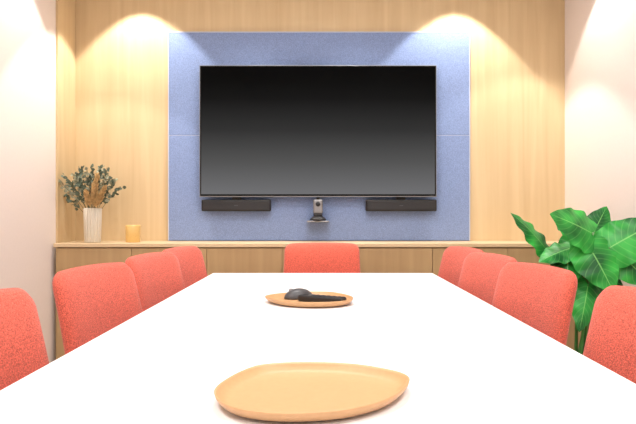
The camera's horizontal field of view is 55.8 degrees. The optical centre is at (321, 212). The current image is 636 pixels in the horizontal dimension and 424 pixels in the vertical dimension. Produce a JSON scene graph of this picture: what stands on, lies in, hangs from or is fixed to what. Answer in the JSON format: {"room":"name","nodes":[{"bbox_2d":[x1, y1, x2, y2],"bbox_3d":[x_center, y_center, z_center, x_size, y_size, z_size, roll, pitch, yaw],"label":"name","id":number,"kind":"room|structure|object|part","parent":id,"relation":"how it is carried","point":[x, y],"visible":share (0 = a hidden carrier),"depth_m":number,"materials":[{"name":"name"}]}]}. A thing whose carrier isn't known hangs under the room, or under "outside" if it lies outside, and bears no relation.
{"room":"conference room","nodes":[
{"label":"conference room","id":0,"kind":"room"},
{"bbox_2d":[0,0,55,362],"bbox_3d":[-1.790,-0.320,0.960,0.100,2.800,6.720,0,0,0],"label":"wall","id":1,"kind":"structure","parent":0,"point":[27,27],"depth_m":3.58,"materials":[{"name":"white paint"}]},
{"bbox_2d":[56,0,75,247],"bbox_3d":[-1.733,-0.320,4.061,0.014,2.800,0.282,0,0,0],"label":"panelling","id":2,"kind":"object","parent":1,"relation":"attached to","point":[65,9],"visible":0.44,"depth_m":4.02,"materials":[{"name":"beige wood"}]},
{"bbox_2d":[76,0,564,240],"bbox_3d":[-0.020,-0.320,4.211,3.440,2.800,0.018,0,0,0],"label":"panelling","id":3,"kind":"object","parent":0,"point":[517,47],"depth_m":4.20,"materials":[{"name":"beige wood"}]},
{"bbox_2d":[565,0,635,286],"bbox_3d":[1.750,-0.320,0.960,0.100,2.800,6.720,0,0,0],"label":"wall","id":4,"kind":"structure","parent":0,"point":[600,35],"depth_m":3.65,"materials":[{"name":"white paint"}]},
{"bbox_3d":[-0.020,1.130,0.960,3.640,0.100,6.720,0,0,0],"label":"floor","id":5,"kind":"structure","parent":0,"visible":0},
{"bbox_2d":[0,288,48,390],"bbox_3d":[-0.548,0.630,1.236,0.544,0.905,0.460,0,0,12],"label":"upholstered chair","id":6,"kind":"object","parent":5,"relation":"on","point":[23,352],"visible":0.6,"depth_m":1.41,"materials":[{"name":"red fabric"}]},
{"bbox_2d":[52,262,142,354],"bbox_3d":[-0.543,0.630,1.996,0.544,0.905,0.460,0,0,12],"label":"upholstered chair","id":7,"kind":"object","parent":5,"relation":"on","point":[92,300],"visible":0.3,"depth_m":1.97,"materials":[{"name":"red fabric"}]},
{"bbox_2d":[125,252,184,311],"bbox_3d":[-0.518,0.630,2.596,0.544,0.905,0.460,0,0,12],"label":"upholstered chair","id":8,"kind":"object","parent":5,"relation":"on","point":[158,275],"visible":0.23,"depth_m":2.61,"materials":[{"name":"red fabric"}]},
{"bbox_2d":[162,246,207,287],"bbox_3d":[-0.503,0.630,3.086,0.544,0.905,0.460,0,0,12],"label":"upholstered chair","id":9,"kind":"object","parent":5,"relation":"on","point":[190,258],"visible":0.12,"depth_m":3.17,"materials":[{"name":"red fabric"}]},
{"bbox_2d":[54,241,580,359],"bbox_3d":[-0.013,0.637,4.025,3.422,0.885,0.350,0,0,0],"label":"credenza","id":10,"kind":"object","parent":5,"relation":"on","point":[218,256],"visible":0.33,"depth_m":3.86,"materials":[{"name":"brown wood"}]},
{"bbox_2d":[58,164,125,242],"bbox_3d":[-1.549,-0.070,3.970,0.455,0.530,0.228,0,0,0],"label":"vase","id":11,"kind":"object","parent":10,"relation":"on","point":[96,194],"visible":1,"depth_m":3.95,"materials":[{"name":"ceramic"}]},
{"bbox_3d":[-1.468,0.611,3.869,0.481,0.768,0.019,0,0,0],"label":"door panel","id":12,"kind":"part","parent":10,"relation":"part of","materials":[{"name":"brown wood"}]},
{"bbox_2d":[125,225,140,242],"bbox_3d":[-1.260,0.138,4.000,0.098,0.115,0.098,0,0,0],"label":"candle jar","id":13,"kind":"object","parent":10,"relation":"on","point":[132,232],"visible":0.99,"depth_m":3.96,"materials":[{"name":"glass"}]},
{"bbox_3d":[-0.984,0.611,3.869,0.481,0.768,0.019,0,0,0],"label":"door panel","id":14,"kind":"part","parent":10,"relation":"part of","materials":[{"name":"brown wood"}]},
{"bbox_3d":[-0.499,0.611,3.869,0.481,0.768,0.019,0,0,0],"label":"door panel","id":15,"kind":"part","parent":10,"relation":"part of","materials":[{"name":"brown wood"}]},
{"bbox_3d":[-0.015,0.611,3.869,0.481,0.768,0.019,0,0,0],"label":"door panel","id":16,"kind":"part","parent":10,"relation":"part of","materials":[{"name":"brown wood"}]},
{"bbox_3d":[0.469,0.611,3.869,0.481,0.768,0.019,0,0,0],"label":"door panel","id":17,"kind":"part","parent":10,"relation":"part of","materials":[{"name":"brown wood"}]},
{"bbox_3d":[0.954,0.611,3.869,0.481,0.768,0.019,0,0,0],"label":"door panel","id":18,"kind":"part","parent":10,"relation":"part of","materials":[{"name":"brown wood"}]},
{"bbox_3d":[1.438,0.611,3.869,0.481,0.768,0.019,0,0,0],"label":"door panel","id":19,"kind":"part","parent":10,"relation":"part of","materials":[{"name":"brown wood"}]},
{"bbox_2d":[0,273,635,423],"bbox_3d":[0.004,0.705,1.825,1.210,0.750,2.950,0,0,0],"label":"conference table","id":20,"kind":"object","parent":5,"relation":"on","point":[466,360],"visible":0.82,"depth_m":1.37,"materials":[{"name":"laminate"}]},
{"bbox_2d":[265,291,352,307],"bbox_3d":[-0.047,0.318,2.198,0.316,0.024,0.286,0,0,-10],"label":"serving tray","id":21,"kind":"object","parent":20,"relation":"on","point":[278,298],"visible":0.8,"depth_m":2.11,"materials":[{"name":"wood"}]},
{"bbox_2d":[284,288,311,299],"bbox_3d":[-0.088,0.303,2.270,0.116,0.039,0.068,0,0,-22],"label":"computer mouse","id":22,"kind":"object","parent":21,"relation":"on","point":[292,294],"visible":0.88,"depth_m":2.25,"materials":[{"name":"grey plastic"}]},
{"bbox_2d":[298,294,346,301],"bbox_3d":[0.000,0.310,2.165,0.180,0.026,0.048,0,0,30],"label":"remote control","id":23,"kind":"object","parent":21,"relation":"on","point":[303,297],"visible":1,"depth_m":2.15,"materials":[{"name":"grey plastic"}]},
{"bbox_2d":[214,362,409,421],"bbox_3d":[-0.012,0.318,1.077,0.351,0.024,0.318,0,0,0],"label":"serving tray","id":24,"kind":"object","parent":20,"relation":"on","point":[282,391],"visible":1,"depth_m":1.09,"materials":[{"name":"wood"}]},
{"bbox_2d":[284,242,359,272],"bbox_3d":[0.000,0.630,3.362,0.460,0.905,0.544,0,0,0],"label":"upholstered chair","id":25,"kind":"object","parent":5,"relation":"on","point":[312,257],"visible":0.27,"depth_m":3.56,"materials":[{"name":"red fabric"}]},
{"bbox_2d":[438,246,482,286],"bbox_3d":[0.508,0.630,3.076,0.544,0.905,0.460,0,0,-12],"label":"upholstered chair","id":26,"kind":"object","parent":5,"relation":"on","point":[453,257],"visible":0.13,"depth_m":3.17,"materials":[{"name":"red fabric"}]},
{"bbox_2d":[458,252,516,304],"bbox_3d":[0.503,0.630,2.566,0.544,0.905,0.460,0,0,-12],"label":"upholstered chair","id":27,"kind":"object","parent":5,"relation":"on","point":[480,271],"visible":0.19,"depth_m":2.62,"materials":[{"name":"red fabric"}]},
{"bbox_2d":[492,262,577,345],"bbox_3d":[0.508,0.630,2.016,0.544,0.905,0.460,0,0,-12],"label":"upholstered chair","id":28,"kind":"object","parent":5,"relation":"on","point":[541,297],"visible":0.32,"depth_m":1.99,"materials":[{"name":"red fabric"}]},
{"bbox_2d":[511,206,635,354],"bbox_3d":[1.300,0.522,3.150,0.675,1.117,0.553,0,0,0],"label":"potted plant","id":29,"kind":"object","parent":5,"relation":"on","point":[600,251],"visible":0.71,"depth_m":2.96,"materials":[{"name":"plant"}]},
{"bbox_2d":[583,285,635,383],"bbox_3d":[0.538,0.630,1.286,0.544,0.905,0.460,0,0,-12],"label":"upholstered chair","id":30,"kind":"object","parent":5,"relation":"on","point":[610,342],"visible":0.62,"depth_m":1.45,"materials":[{"name":"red fabric"}]},
{"bbox_3d":[-0.020,-0.320,4.270,3.640,2.800,0.100,0,0,0],"label":"wall","id":31,"kind":"structure","parent":0,"visible":0},
{"bbox_2d":[168,32,469,240],"bbox_3d":[-0.020,-0.534,4.186,2.100,1.453,0.031,0,0,0],"label":"acoustic panel","id":32,"kind":"object","parent":31,"relation":"attached to","point":[348,218],"visible":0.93,"depth_m":4.17,"materials":[{"name":"fabric"}]},
{"bbox_2d":[202,197,270,210],"bbox_3d":[-0.588,-0.060,4.122,0.475,0.096,0.056,0,0,0],"label":"bar","id":33,"kind":"object","parent":32,"relation":"attached to","point":[236,204],"visible":1,"depth_m":4.10,"materials":[{"name":"black plastic"}]},
{"bbox_2d":[203,201,268,209],"bbox_3d":[-0.588,-0.052,4.100,0.451,0.064,0.008,0,0,0],"label":"grille","id":34,"kind":"object","parent":33,"relation":"attached to","point":[207,205],"depth_m":4.10,"materials":[{"name":"black fabric"}]},
{"bbox_2d":[307,197,328,221],"bbox_3d":[-0.027,-0.022,4.095,0.150,0.169,0.149,0,0,0],"label":"camera","id":35,"kind":"object","parent":32,"relation":"attached to","point":[317,203],"visible":1,"depth_m":4.05,"materials":[{"name":"black plastic"}]},
{"bbox_2d":[307,220,328,221],"bbox_3d":[-0.027,0.057,4.099,0.150,0.010,0.139,0,0,0],"label":"shelf","id":36,"kind":"object","parent":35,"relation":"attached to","point":[308,220],"depth_m":4.03,"materials":[{"name":"silver metal"}]},
{"bbox_2d":[200,65,436,196],"bbox_3d":[-0.027,-0.558,4.130,1.616,0.897,0.083,0,0,0],"label":"television","id":37,"kind":"object","parent":32,"relation":"attached to","point":[266,130],"visible":1,"depth_m":4.09,"materials":[{"name":"black glass"}]},
{"bbox_2d":[365,197,436,210],"bbox_3d":[0.542,-0.060,4.122,0.485,0.096,0.056,0,0,0],"label":"bar","id":38,"kind":"object","parent":32,"relation":"attached to","point":[400,204],"visible":1,"depth_m":4.10,"materials":[{"name":"black plastic"}]},
{"bbox_2d":[368,201,434,209],"bbox_3d":[0.542,-0.052,4.100,0.461,0.064,0.008,0,0,0],"label":"grille","id":39,"kind":"object","parent":38,"relation":"attached to","point":[372,205],"depth_m":4.10,"materials":[{"name":"black fabric"}]}
]}

